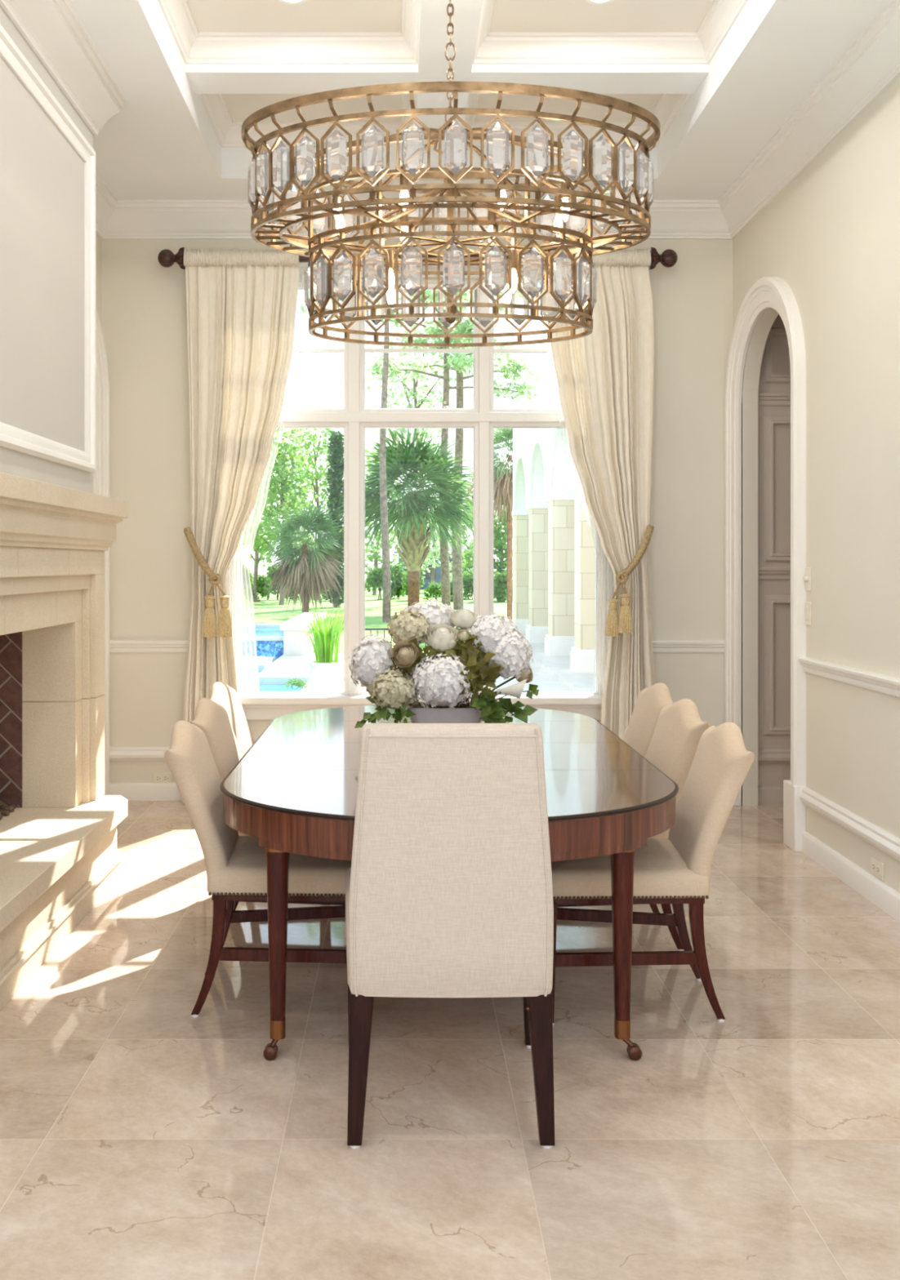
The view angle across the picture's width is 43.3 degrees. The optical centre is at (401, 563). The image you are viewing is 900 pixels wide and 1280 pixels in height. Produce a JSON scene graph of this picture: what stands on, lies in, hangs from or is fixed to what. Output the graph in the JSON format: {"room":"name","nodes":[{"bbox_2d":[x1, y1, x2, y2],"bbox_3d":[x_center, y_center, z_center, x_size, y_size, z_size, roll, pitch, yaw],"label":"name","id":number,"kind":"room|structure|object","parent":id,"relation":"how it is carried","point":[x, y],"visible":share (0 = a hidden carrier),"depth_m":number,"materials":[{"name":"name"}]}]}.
{"room":"dining room","nodes":[
{"label":"dining room","id":0,"kind":"room"},
{"bbox_2d":[0,5,95,493],"bbox_3d":[-1.642,-1.184,4.000,0.448,2.100,2.660,0,0,0],"label":"wall","id":1,"kind":"structure","parent":0,"point":[47,154],"depth_m":4.58,"materials":[{"name":"paint"}]},
{"bbox_2d":[0,0,899,239],"bbox_3d":[0.097,-2.127,3.225,3.926,0.214,7.650,0,0,0],"label":"trim","id":2,"kind":"structure","parent":1,"relation":"attached to","point":[51,28],"depth_m":5.67,"materials":[{"name":"white paint"}]},
{"bbox_2d":[93,233,101,493],"bbox_3d":[-1.916,-0.584,3.225,0.100,4.100,7.650,0,0,0],"label":"wall","id":3,"kind":"structure","parent":0,"point":[98,240],"depth_m":6.98,"materials":[{"name":"paint"}]},
{"bbox_2d":[93,307,110,795],"bbox_3d":[-1.839,-0.069,6.405,0.065,3.070,1.260,0,0,0],"label":"door frame","id":4,"kind":"structure","parent":3,"relation":"in","point":[102,472],"depth_m":6.96,"materials":[{"name":"white paint"}]},
{"bbox_2d":[101,239,732,782],"bbox_3d":[0.047,-0.584,7.175,4.226,4.100,0.250,0,0,0],"label":"wall","id":5,"kind":"structure","parent":0,"point":[144,304],"depth_m":7.05,"materials":[{"name":"paint"}]},
{"bbox_2d":[109,746,169,760],"bbox_3d":[0.097,1.179,7.033,3.926,0.085,0.034,0,0,0],"label":"trim","id":6,"kind":"structure","parent":5,"relation":"attached to","point":[117,753],"depth_m":7.03,"materials":[{"name":"white paint"}]},
{"bbox_2d":[109,640,188,652],"bbox_3d":[-1.508,0.511,7.029,0.716,0.074,0.042,0,0,0],"label":"trim","id":7,"kind":"structure","parent":5,"relation":"attached to","point":[116,646],"depth_m":7.03,"materials":[{"name":"white paint"}]},
{"bbox_2d":[152,772,171,782],"bbox_3d":[-1.487,1.331,7.045,0.118,0.068,0.010,0,0,0],"label":"wall outlet","id":8,"kind":"object","parent":5,"relation":"attached to","point":[157,777],"visible":0.95,"depth_m":7.04,"materials":[{"name":"beige plastic"}]},
{"bbox_2d":[110,782,679,800],"bbox_3d":[0.097,1.414,7.038,3.926,0.104,0.024,0,0,0],"label":"baseboard","id":9,"kind":"structure","parent":5,"relation":"attached to","point":[130,791],"depth_m":7.03,"materials":[{"name":"white paint"}]},
{"bbox_2d":[157,247,677,269],"bbox_3d":[0.098,-1.859,6.939,3.159,0.136,0.223,0,0,0],"label":"curtain rod","id":10,"kind":"object","parent":5,"relation":"attached to","point":[166,258],"visible":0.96,"depth_m":6.86,"materials":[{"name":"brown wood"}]},
{"bbox_2d":[181,247,299,803],"bbox_3d":[-0.984,-0.238,6.890,0.727,3.384,0.100,0,0,0],"label":"curtain","id":11,"kind":"object","parent":10,"relation":"hanging from","point":[242,305],"visible":0.77,"depth_m":6.89,"materials":[{"name":"beige fabric"}]},
{"bbox_2d":[183,526,231,637],"bbox_3d":[-1.169,0.104,6.770,0.320,0.658,0.110,0,0,16],"label":"tieback","id":12,"kind":"object","parent":11,"relation":"attached to","point":[209,624],"visible":1,"depth_m":6.73,"materials":[{"name":"gold fabric"}]},
{"bbox_2d":[538,248,655,740],"bbox_3d":[1.200,-0.238,6.892,0.758,3.384,0.106,0,0,0],"label":"curtain","id":13,"kind":"object","parent":10,"relation":"hanging from","point":[604,376],"visible":0.66,"depth_m":6.89,"materials":[{"name":"beige fabric"}]},
{"bbox_2d":[604,524,653,636],"bbox_3d":[1.378,0.095,6.767,0.313,0.670,0.139,0,0,-11],"label":"tieback","id":14,"kind":"object","parent":13,"relation":"attached to","point":[615,624],"visible":1,"depth_m":6.74,"materials":[{"name":"gold fabric"}]},
{"bbox_2d":[226,262,613,719],"bbox_3d":[0.110,-0.454,7.075,2.560,2.840,0.270,0,0,0],"label":"window","id":15,"kind":"structure","parent":5,"relation":"in","point":[353,418],"depth_m":7.09,"materials":[{"name":"white paint"}]},
{"bbox_2d":[652,640,724,652],"bbox_3d":[1.715,0.511,7.029,0.690,0.074,0.042,0,0,0],"label":"trim","id":16,"kind":"structure","parent":5,"relation":"attached to","point":[658,646],"depth_m":7.03,"materials":[{"name":"white paint"}]},
{"bbox_2d":[0,800,899,1279],"bbox_3d":[0.750,1.516,3.350,5.900,0.100,7.900,0,0,0],"label":"floor","id":17,"kind":"structure","parent":0,"point":[142,1137],"depth_m":3.06,"materials":[{"name":"stone"}]},
{"bbox_2d":[0,472,128,1010],"bbox_3d":[-1.768,0.580,4.000,0.965,1.772,3.080,0,0,0],"label":"fireplace","id":18,"kind":"object","parent":17,"relation":"on","point":[60,855],"visible":1,"depth_m":4.97,"materials":[{"name":"stone"}]},
{"bbox_2d":[0,800,19,820],"bbox_3d":[-1.928,1.080,4.815,0.415,0.066,0.652,0,0,0],"label":"gravel","id":19,"kind":"object","parent":18,"relation":"on","point":[6,811],"visible":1,"depth_m":5.05,"materials":[{"name":"brown gravel"}]},
{"bbox_2d":[0,472,128,551],"bbox_3d":[-1.601,-0.185,4.000,0.530,0.242,3.080,0,0,0],"label":"mantel shelf","id":20,"kind":"object","parent":18,"relation":"attached to","point":[35,515],"depth_m":4.47,"materials":[{"name":"stone"}]},
{"bbox_2d":[209,681,254,755],"bbox_3d":[-0.513,1.000,5.130,0.680,0.933,0.582,0,0,0],"label":"dining chair","id":21,"kind":"object","parent":17,"relation":"on","point":[221,693],"visible":0.23,"depth_m":5.05,"materials":[{"name":"beige fabric"}]},
{"bbox_2d":[164,720,351,1017],"bbox_3d":[-0.434,1.000,3.867,0.680,0.933,0.582,0,0,-3],"label":"dining chair","id":22,"kind":"object","parent":17,"relation":"on","point":[236,864],"visible":0.65,"depth_m":3.65,"materials":[{"name":"beige fabric"}]},
{"bbox_2d":[189,697,345,910],"bbox_3d":[-0.468,1.000,4.500,0.680,0.933,0.582,0,0,0],"label":"dining chair","id":23,"kind":"object","parent":17,"relation":"on","point":[211,717],"visible":0.27,"depth_m":4.37,"materials":[{"name":"beige fabric"}]},
{"bbox_2d":[219,705,678,1060],"bbox_3d":[0.152,1.086,4.420,1.478,0.760,2.588,0,0,0],"label":"dining table","id":24,"kind":"object","parent":17,"relation":"on","point":[294,790],"visible":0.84,"depth_m":3.43,"materials":[{"name":"brown wood"}]},
{"bbox_2d":[270,1016,285,1039],"bbox_3d":[-0.368,1.379,3.370,0.044,0.058,0.044,0,0,0],"label":"ferrule","id":25,"kind":"object","parent":24,"relation":"on","point":[277,1024],"depth_m":3.35,"materials":[{"name":"gold metal"}]},
{"bbox_2d":[407,702,481,723],"bbox_3d":[0.172,0.623,4.420,0.300,0.165,0.210,0,0,0],"label":"flower planter","id":26,"kind":"object","parent":24,"relation":"on","point":[461,714],"visible":0.34,"depth_m":4.32,"materials":[{"name":"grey ceramic"}]},
{"bbox_2d":[346,633,394,686],"bbox_3d":[-0.066,0.424,4.378,0.286,0.309,0.182,0,0,0],"label":"hydrangea","id":27,"kind":"object","parent":26,"relation":"in","point":[372,655],"visible":0.79,"depth_m":4.32,"materials":[{"name":"white plant"}]},
{"bbox_2d":[354,695,415,728],"bbox_3d":[-0.028,0.552,4.290,0.304,0.126,0.087,0,0,-30],"label":"sprig","id":28,"kind":"object","parent":26,"relation":"in","point":[384,713],"visible":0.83,"depth_m":4.25,"materials":[{"name":"green plant"}]},
{"bbox_2d":[368,667,420,712],"bbox_3d":[-0.009,0.486,4.301,0.228,0.186,0.162,0,0,0],"label":"hydrangea","id":29,"kind":"object","parent":26,"relation":"in","point":[394,688],"visible":0.94,"depth_m":4.25,"materials":[{"name":"beige plant"}]},
{"bbox_2d":[386,697,419,723],"bbox_3d":[0.041,0.556,4.283,0.090,0.186,0.245,0,0,44],"label":"sprig","id":30,"kind":"object","parent":26,"relation":"in","point":[407,713],"visible":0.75,"depth_m":4.24,"materials":[{"name":"green plant"}]},
{"bbox_2d":[386,609,430,665],"bbox_3d":[0.033,0.376,4.361,0.185,0.402,0.144,0,0,0],"label":"hydrangea","id":31,"kind":"object","parent":26,"relation":"on","point":[408,625],"visible":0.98,"depth_m":4.31,"materials":[{"name":"beige plant"}]},
{"bbox_2d":[389,657,430,703],"bbox_3d":[0.044,0.451,4.322,0.226,0.231,0.162,0,0,0],"label":"leafy spray","id":32,"kind":"object","parent":26,"relation":"on","point":[407,669],"visible":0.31,"depth_m":4.30,"materials":[{"name":"green plant"}]},
{"bbox_2d":[390,640,430,706],"bbox_3d":[0.055,0.432,4.296,0.195,0.292,0.090,0,0,-29],"label":"ranunculus","id":33,"kind":"object","parent":26,"relation":"in","point":[405,655],"visible":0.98,"depth_m":4.26,"materials":[{"name":"beige plant"}]},
{"bbox_2d":[404,599,457,628],"bbox_3d":[0.106,0.358,4.481,0.245,0.436,0.172,0,0,0],"label":"hydrangea","id":34,"kind":"object","parent":26,"relation":"on","point":[436,614],"visible":0.49,"depth_m":4.43,"materials":[{"name":"white plant"}]},
{"bbox_2d":[407,638,463,662],"bbox_3d":[0.138,0.423,4.306,0.278,0.286,0.125,0,0,-27],"label":"leafy spray","id":35,"kind":"object","parent":26,"relation":"on","point":[432,651],"visible":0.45,"depth_m":4.29,"materials":[{"name":"green plant"}]},
{"bbox_2d":[409,652,472,709],"bbox_3d":[0.156,0.457,4.280,0.247,0.243,0.213,0,0,0],"label":"hydrangea","id":36,"kind":"object","parent":26,"relation":"in","point":[437,681],"visible":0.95,"depth_m":4.21,"materials":[{"name":"white plant"}]},
{"bbox_2d":[423,623,459,651],"bbox_3d":[0.153,0.403,4.341,0.135,0.347,0.124,0,0,0],"label":"ranunculus","id":37,"kind":"object","parent":26,"relation":"in","point":[442,637],"visible":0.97,"depth_m":4.31,"materials":[{"name":"beige plant"}]},
{"bbox_2d":[449,608,477,629],"bbox_3d":[0.244,0.375,4.419,0.110,0.402,0.103,0,0,0],"label":"rose","id":38,"kind":"object","parent":26,"relation":"on","point":[463,619],"visible":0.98,"depth_m":4.39,"materials":[{"name":"beige plant"}]},
{"bbox_2d":[457,629,470,641],"bbox_3d":[0.220,0.414,4.352,0.098,0.326,0.050,0,0,35],"label":"rose","id":39,"kind":"object","parent":26,"relation":"in","point":[464,634],"visible":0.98,"depth_m":4.33,"materials":[{"name":"beige plant"}]},
{"bbox_2d":[451,634,488,703],"bbox_3d":[0.238,0.416,4.342,0.180,0.300,0.124,0,0,23],"label":"leafy spray","id":40,"kind":"object","parent":26,"relation":"on","point":[460,647],"visible":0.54,"depth_m":4.33,"materials":[{"name":"green plant"}]},
{"bbox_2d":[456,648,504,708],"bbox_3d":[0.260,0.442,4.266,0.244,0.251,0.148,0,0,42],"label":"leafy spray","id":41,"kind":"object","parent":26,"relation":"in","point":[488,674],"visible":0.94,"depth_m":4.23,"materials":[{"name":"green plant"}]},
{"bbox_2d":[468,688,506,723],"bbox_3d":[0.316,0.533,4.286,0.153,0.140,0.230,0,0,0],"label":"leafy spray","id":42,"kind":"object","parent":26,"relation":"in","point":[491,711],"visible":0.98,"depth_m":4.21,"materials":[{"name":"green plant"}]},
{"bbox_2d":[466,611,522,702],"bbox_3d":[0.350,0.382,4.402,0.236,0.391,0.186,0,0,0],"label":"hydrangea","id":43,"kind":"object","parent":26,"relation":"on","point":[486,629],"visible":0.66,"depth_m":4.34,"materials":[{"name":"white plant"}]},
{"bbox_2d":[478,679,526,698],"bbox_3d":[0.356,0.505,4.311,0.272,0.150,0.067,0,0,29],"label":"calla lily","id":44,"kind":"object","parent":26,"relation":"in","point":[515,690],"visible":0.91,"depth_m":4.25,"materials":[{"name":"beige plant"}]},
{"bbox_2d":[478,626,533,696],"bbox_3d":[0.389,0.411,4.351,0.232,0.335,0.177,0,0,-17],"label":"hydrangea","id":45,"kind":"object","parent":26,"relation":"in","point":[512,653],"visible":0.87,"depth_m":4.30,"materials":[{"name":"white plant"}]},
{"bbox_2d":[491,665,533,691],"bbox_3d":[0.386,0.476,4.362,0.241,0.205,0.080,0,0,3],"label":"rose","id":46,"kind":"object","parent":26,"relation":"in","point":[528,675],"visible":0.6,"depth_m":4.35,"materials":[{"name":"beige plant"}]},
{"bbox_2d":[495,697,537,723],"bbox_3d":[0.351,0.569,4.272,0.296,0.129,0.138,0,0,28],"label":"sprig","id":47,"kind":"object","parent":26,"relation":"in","point":[519,713],"visible":0.7,"depth_m":4.25,"materials":[{"name":"green plant"}]},
{"bbox_2d":[495,684,538,700],"bbox_3d":[0.396,0.509,4.325,0.274,0.117,0.027,0,0,29],"label":"sprig","id":48,"kind":"object","parent":26,"relation":"in","point":[532,688],"visible":0.67,"depth_m":4.27,"materials":[{"name":"green plant"}]},
{"bbox_2d":[613,1017,630,1039],"bbox_3d":[0.656,1.379,3.370,0.044,0.058,0.044,0,0,0],"label":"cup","id":49,"kind":"object","parent":24,"relation":"on","point":[621,1024],"depth_m":3.35,"materials":[{"name":"gold metal"}]},
{"bbox_2d":[345,723,554,1148],"bbox_3d":[0.124,0.932,3.118,0.588,1.068,0.687,0,0,0],"label":"chair","id":50,"kind":"object","parent":17,"relation":"on","point":[449,887],"visible":1,"depth_m":2.82,"materials":[{"name":"fabric"}]},
{"bbox_2d":[556,698,709,951],"bbox_3d":[0.813,1.000,4.475,0.680,0.933,0.582,0,0,0],"label":"dining chair","id":51,"kind":"object","parent":17,"relation":"on","point":[678,730],"visible":0.36,"depth_m":4.30,"materials":[{"name":"beige fabric"}]},
{"bbox_2d":[622,682,675,757],"bbox_3d":[0.848,1.000,5.080,0.680,0.933,0.582,0,0,0],"label":"dining chair","id":52,"kind":"object","parent":17,"relation":"on","point":[650,701],"visible":0.22,"depth_m":5.00,"materials":[{"name":"beige fabric"}]},
{"bbox_2d":[551,721,754,1025],"bbox_3d":[0.793,1.000,3.835,0.680,0.933,0.582,0,0,4],"label":"dining chair","id":53,"kind":"object","parent":17,"relation":"on","point":[674,870],"visible":0.7,"depth_m":3.62,"materials":[{"name":"beige fabric"}]},
{"bbox_2d":[66,0,890,199],"bbox_3d":[0.097,-2.454,3.350,4.326,0.460,7.900,0,0,0],"label":"ceiling","id":54,"kind":"structure","parent":0,"point":[719,78],"depth_m":5.43,"materials":[{"name":"white paint"}]},
{"bbox_2d":[277,0,307,4],"bbox_3d":[-0.485,-2.516,5.020,0.156,0.006,0.156,0,0,0],"label":"recessed light","id":55,"kind":"object","parent":54,"relation":"in","point":[285,2],"visible":1,"depth_m":5.07,"materials":[{"name":"white paint"}]},
{"bbox_2d":[241,0,660,346],"bbox_3d":[0.190,-1.633,4.420,1.641,1.462,0.960,0,0,0],"label":"chandelier","id":56,"kind":"object","parent":54,"relation":"hanging from","point":[273,199],"visible":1,"depth_m":4.17,"materials":[{"name":"gold metal"}]},
{"bbox_2d":[585,0,614,4],"bbox_3d":[0.885,-2.516,5.020,0.156,0.006,0.156,0,0,0],"label":"recessed light","id":57,"kind":"object","parent":54,"relation":"in","point":[590,2],"visible":1,"depth_m":5.07,"materials":[{"name":"white paint"}]},
{"bbox_2d":[757,314,790,804],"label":"door","id":58,"kind":"structure","parent":0,"point":[774,382],"depth_m":6.95,"materials":[{"name":"beige paint"}]},
{"bbox_2d":[732,75,899,893],"bbox_3d":[2.110,-0.584,3.225,0.100,4.100,7.650,0,0,0],"label":"wall","id":59,"kind":"structure","parent":0,"point":[832,234],"depth_m":5.26,"materials":[{"name":"paint"}]},
{"bbox_2d":[724,276,805,851],"bbox_3d":[2.033,-0.069,6.405,0.065,3.070,1.270,0,0,0],"label":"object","id":60,"kind":"structure","parent":59,"relation":"in","point":[773,292],"depth_m":5.93,"materials":[{"name":"white paint"}]},
{"bbox_2d":[802,567,810,591],"bbox_3d":[2.047,0.076,5.732,0.026,0.118,0.072,0,0,0],"label":"light switch","id":61,"kind":"object","parent":59,"relation":"attached to","point":[806,579],"visible":1,"depth_m":5.72,"materials":[{"name":"beige plastic"}]},
{"bbox_2d":[804,601,810,625],"bbox_3d":[2.054,0.251,5.732,0.012,0.118,0.072,0,0,0],"label":"light switch","id":62,"kind":"object","parent":59,"relation":"attached to","point":[807,605],"visible":1,"depth_m":5.72,"materials":[{"name":"beige plastic"}]},
{"bbox_2d":[797,657,899,697],"bbox_3d":[2.039,0.511,2.587,0.042,0.074,6.375,0,0,0],"label":"trim","id":63,"kind":"structure","parent":59,"relation":"attached to","point":[885,684],"depth_m":5.11,"materials":[{"name":"white paint"}]},
{"bbox_2d":[799,786,899,860],"bbox_3d":[2.043,1.179,2.587,0.034,0.085,6.375,0,0,0],"label":"trim","id":64,"kind":"structure","parent":59,"relation":"attached to","point":[880,838],"depth_m":5.11,"materials":[{"name":"white paint"}]},
{"bbox_2d":[800,831,899,922],"bbox_3d":[2.048,1.414,2.587,0.024,0.104,6.375,0,0,0],"label":"baseboard","id":65,"kind":"structure","parent":59,"relation":"attached to","point":[883,896],"depth_m":5.11,"materials":[{"name":"white paint"}]},
{"bbox_2d":[871,856,883,879],"bbox_3d":[2.055,1.316,4.900,0.010,0.072,0.118,0,0,0],"label":"wall outlet","id":66,"kind":"object","parent":59,"relation":"attached to","point":[877,867],"visible":1,"depth_m":4.89,"materials":[{"name":"beige plastic"}]},
{"label":"outside","id":67,"kind":"structure","parent":0,"visible":0},
{"bbox_2d":[241,578,512,654],"bbox_3d":[0.000,1.681,69.750,120.000,0.170,100.500,0,0,0],"label":"ground","id":68,"kind":"structure","parent":67,"point":[264,611],"depth_m":39.17,"materials":[{"name":"green plant"}]},
{"bbox_2d":[241,563,253,600],"bbox_3d":[-7.081,0.771,49.756,1.360,1.662,1.127,0,0,0],"label":"shrub","id":69,"kind":"object","parent":68,"relation":"on","point":[246,577],"visible":0.45,"depth_m":49.69,"materials":[{"name":"green plant"}]},
{"bbox_2d":[241,574,273,601],"bbox_3d":[-6.112,1.087,48.143,1.352,1.261,1.083,0,0,0],"label":"shrub","id":70,"kind":"object","parent":68,"relation":"on","point":[263,584],"visible":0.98,"depth_m":48.01,"materials":[{"name":"green plant"}]},
{"bbox_2d":[241,623,283,659],"bbox_3d":[-4.990,1.436,21.120,6.020,0.460,3.760,0,0,0],"label":"pool","id":71,"kind":"object","parent":68,"relation":"on","point":[257,639],"visible":0.02,"depth_m":19.30,"materials":[{"name":"blue liquid"}]},
{"bbox_2d":[241,452,288,601],"bbox_3d":[-6.135,-1.860,47.931,2.804,6.922,2.682,0,0,0],"label":"tree","id":72,"kind":"object","parent":68,"relation":"on","point":[256,559],"visible":0.2,"depth_m":47.92,"materials":[{"name":"green plant"}]},
{"bbox_2d":[263,563,285,599],"bbox_3d":[-5.597,0.777,50.740,1.452,1.643,0.995,0,0,-22],"label":"shrub","id":73,"kind":"object","parent":68,"relation":"on","point":[268,574],"visible":0.21,"depth_m":50.55,"materials":[{"name":"green plant"}]},
{"bbox_2d":[243,428,314,604],"bbox_3d":[-4.882,-1.898,44.111,3.274,6.998,2.732,0,0,33],"label":"tree","id":74,"kind":"object","parent":68,"relation":"on","point":[286,487],"visible":0.75,"depth_m":43.67,"materials":[{"name":"green plant"}]},
{"bbox_2d":[257,502,343,613],"bbox_3d":[-2.619,-0.035,29.991,2.584,3.261,2.330,0,0,0],"label":"palm tree","id":75,"kind":"object","parent":68,"relation":"on","point":[313,569],"visible":0.99,"depth_m":29.67,"materials":[{"name":"green plant"}]},
{"bbox_2d":[277,428,343,599],"bbox_3d":[-3.738,-2.436,49.958,3.532,8.074,3.412,0,0,0],"label":"tree","id":76,"kind":"object","parent":68,"relation":"on","point":[319,475],"visible":0.43,"depth_m":49.67,"materials":[{"name":"green plant"}]},
{"bbox_2d":[324,430,343,607],"bbox_3d":[-2.349,-1.702,41.995,1.108,6.596,1.127,0,0,0],"label":"cypress tree","id":77,"kind":"object","parent":68,"relation":"on","point":[336,477],"visible":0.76,"depth_m":41.81,"materials":[{"name":"green plant"}]},
{"bbox_2d":[342,448,408,595],"bbox_3d":[-1.327,-2.163,58.005,3.443,7.530,3.245,0,0,0],"label":"tree","id":78,"kind":"object","parent":68,"relation":"on","point":[373,551],"visible":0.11,"depth_m":57.75,"materials":[{"name":"green plant"}]},
{"bbox_2d":[364,564,391,599],"bbox_3d":[-1.058,0.812,50.516,1.323,1.576,1.247,0,0,0],"label":"shrub","id":79,"kind":"object","parent":68,"relation":"on","point":[374,579],"visible":0.71,"depth_m":50.25,"materials":[{"name":"green plant"}]},
{"bbox_2d":[297,290,473,622],"bbox_3d":[-0.216,-5.498,30.954,6.010,14.189,5.866,0,0,0],"label":"pine tree","id":80,"kind":"object","parent":68,"relation":"on","point":[386,604],"visible":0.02,"depth_m":30.93,"materials":[{"name":"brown plant"}]},
{"bbox_2d":[390,563,407,599],"bbox_3d":[-0.246,0.825,51.926,1.217,1.736,1.211,0,0,0],"label":"shrub","id":81,"kind":"object","parent":68,"relation":"on","point":[396,574],"visible":0.72,"depth_m":51.77,"materials":[{"name":"green plant"}]},
{"bbox_2d":[400,568,425,595],"bbox_3d":[0.501,0.835,49.762,1.077,1.531,1.265,0,0,0],"label":"shrub","id":82,"kind":"object","parent":68,"relation":"on","point":[422,577],"visible":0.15,"depth_m":49.75,"materials":[{"name":"green plant"}]},
{"bbox_2d":[333,428,497,607],"bbox_3d":[0.405,-1.472,35.989,5.341,6.136,5.294,0,0,0],"label":"palm tree","id":83,"kind":"object","parent":68,"relation":"on","point":[411,517],"visible":0.9,"depth_m":35.50,"materials":[{"name":"green plant"}]},
{"bbox_2d":[364,317,472,591],"bbox_3d":[0.824,-4.157,46.318,4.473,11.520,4.486,0,0,-14],"label":"tree","id":84,"kind":"object","parent":68,"relation":"on","point":[417,404],"visible":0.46,"depth_m":45.88,"materials":[{"name":"green plant"}]},
{"bbox_2d":[422,581,440,600],"bbox_3d":[1.511,1.179,49.353,1.180,0.844,1.044,0,0,0],"label":"shrub","id":85,"kind":"object","parent":68,"relation":"on","point":[433,588],"visible":0.77,"depth_m":49.25,"materials":[{"name":"green plant"}]},
{"bbox_2d":[393,534,473,589],"bbox_3d":[2.300,-0.169,75.000,5.600,3.530,6.800,0,0,0],"label":"house","id":86,"kind":"structure","parent":68,"relation":"on","point":[427,580],"depth_m":71.99,"materials":[{"name":"stone"}]},
{"bbox_2d":[415,482,463,591],"bbox_3d":[1.907,-1.644,64.019,3.125,6.494,3.184,0,0,-41],"label":"tree","id":87,"kind":"object","parent":68,"relation":"on","point":[434,554],"visible":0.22,"depth_m":63.83,"materials":[{"name":"green plant"}]},
{"bbox_2d":[364,290,542,611],"bbox_3d":[1.650,-6.346,37.930,6.529,15.895,5.024,0,0,0],"label":"pine tree","id":88,"kind":"object","parent":68,"relation":"on","point":[459,360],"visible":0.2,"depth_m":37.94,"materials":[{"name":"green plant"}]},
{"bbox_2d":[373,290,539,609],"bbox_3d":[1.972,-6.770,39.989,6.259,16.745,5.909,0,0,0],"label":"pine tree","id":89,"kind":"object","parent":68,"relation":"on","point":[457,580],"visible":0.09,"depth_m":39.87,"materials":[{"name":"green plant"}]},
{"bbox_2d":[448,471,473,594],"bbox_3d":[3.794,-1.642,59.972,2.430,6.486,2.530,0,0,37],"label":"tree","id":90,"kind":"object","parent":68,"relation":"on","point":[470,553],"visible":0.16,"depth_m":59.84,"materials":[{"name":"green plant"}]},
{"bbox_2d":[462,569,473,599],"bbox_3d":[2.928,0.950,51.001,0.907,1.416,1.282,0,0,39],"label":"shrub","id":91,"kind":"object","parent":68,"relation":"on","point":[468,580],"visible":0.73,"depth_m":50.77,"materials":[{"name":"green plant"}]},
{"bbox_2d":[464,428,512,622],"bbox_3d":[2.657,-0.968,26.924,2.286,5.129,2.203,0,0,-36],"label":"palm tree","id":92,"kind":"object","parent":68,"relation":"on","point":[503,475],"visible":0.34,"depth_m":26.73,"materials":[{"name":"green plant"}]},
{"bbox_2d":[493,506,512,598],"bbox_3d":[4.253,-0.434,50.000,1.837,4.255,1.534,0,0,22],"label":"tree","id":93,"kind":"object","parent":68,"relation":"on","point":[500,545],"visible":0.41,"depth_m":49.73,"materials":[{"name":"green plant"}]},
{"bbox_2d":[493,568,512,602],"bbox_3d":[4.212,0.862,47.571,1.049,1.643,0.948,0,0,14],"label":"shrub","id":94,"kind":"object","parent":68,"relation":"on","point":[500,579],"visible":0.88,"depth_m":47.39,"materials":[{"name":"green plant"}]},
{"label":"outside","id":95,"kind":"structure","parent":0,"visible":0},
{"bbox_2d":[300,654,573,691],"bbox_3d":[3.875,1.666,13.405,10.250,0.200,12.190,0,0,0],"label":"patio","id":96,"kind":"structure","parent":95,"point":[545,682],"depth_m":14.93,"materials":[{"name":"white stone"}]},
{"bbox_2d":[284,678,309,690],"bbox_3d":[-1.319,1.520,14.320,0.334,0.154,0.286,0,0,0],"label":"shrub","id":97,"kind":"object","parent":96,"relation":"on","point":[295,682],"visible":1,"depth_m":14.29,"materials":[{"name":"green plant"}]},
{"bbox_2d":[302,604,343,691],"bbox_3d":[-0.944,1.016,13.973,0.606,1.100,0.715,0,0,-35],"label":"potted plant","id":98,"kind":"object","parent":96,"relation":"on","point":[325,673],"visible":0.96,"depth_m":13.88,"materials":[{"name":"green plant"}]},
{"bbox_2d":[306,660,343,691],"bbox_3d":[-0.939,1.386,14.000,0.464,0.360,0.464,0,0,0],"label":"plant pot","id":99,"kind":"object","parent":98,"relation":"attached to","point":[323,675],"depth_m":13.83,"materials":[{"name":"white ceramic"}]},
{"bbox_2d":[364,628,466,655],"bbox_3d":[0.370,1.251,16.500,1.860,0.630,0.020,0,0,0],"label":"iron railing","id":100,"kind":"object","parent":96,"relation":"on","point":[370,629],"visible":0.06,"depth_m":16.49,"materials":[{"name":"black"}]},
{"bbox_2d":[511,373,595,691],"bbox_3d":[3.410,-0.749,18.750,2.580,4.670,12.899,0,0,0],"label":"arcade wing","id":101,"kind":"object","parent":96,"relation":"on","point":[553,527],"visible":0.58,"depth_m":18.62,"materials":[{"name":"stone"}]},
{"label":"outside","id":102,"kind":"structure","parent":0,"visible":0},
{"bbox_2d":[254,653,343,684],"bbox_3d":[-1.300,1.606,17.300,1.400,0.160,4.000,0,0,0],"label":"pool deck","id":103,"kind":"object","parent":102,"point":[285,668],"visible":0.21,"depth_m":16.23,"materials":[{"name":"stone"}]},
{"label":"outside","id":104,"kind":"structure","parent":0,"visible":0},
{"bbox_2d":[241,659,303,691],"bbox_3d":[-5.125,1.746,13.305,7.750,0.240,11.990,0,0,0],"label":"pool water","id":105,"kind":"structure","parent":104,"point":[248,684],"depth_m":15.09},
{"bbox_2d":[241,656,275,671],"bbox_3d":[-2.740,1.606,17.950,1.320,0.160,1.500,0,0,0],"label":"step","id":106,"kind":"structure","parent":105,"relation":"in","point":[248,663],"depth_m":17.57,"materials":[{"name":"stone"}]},
{"bbox_2d":[280,612,326,655],"bbox_3d":[-1.780,1.311,21.050,0.480,0.630,4.500,0,0,0],"label":"pedestal","id":107,"kind":"object","parent":105,"relation":"on","point":[296,642],"visible":0.74,"depth_m":18.90,"materials":[{"name":"concrete"}]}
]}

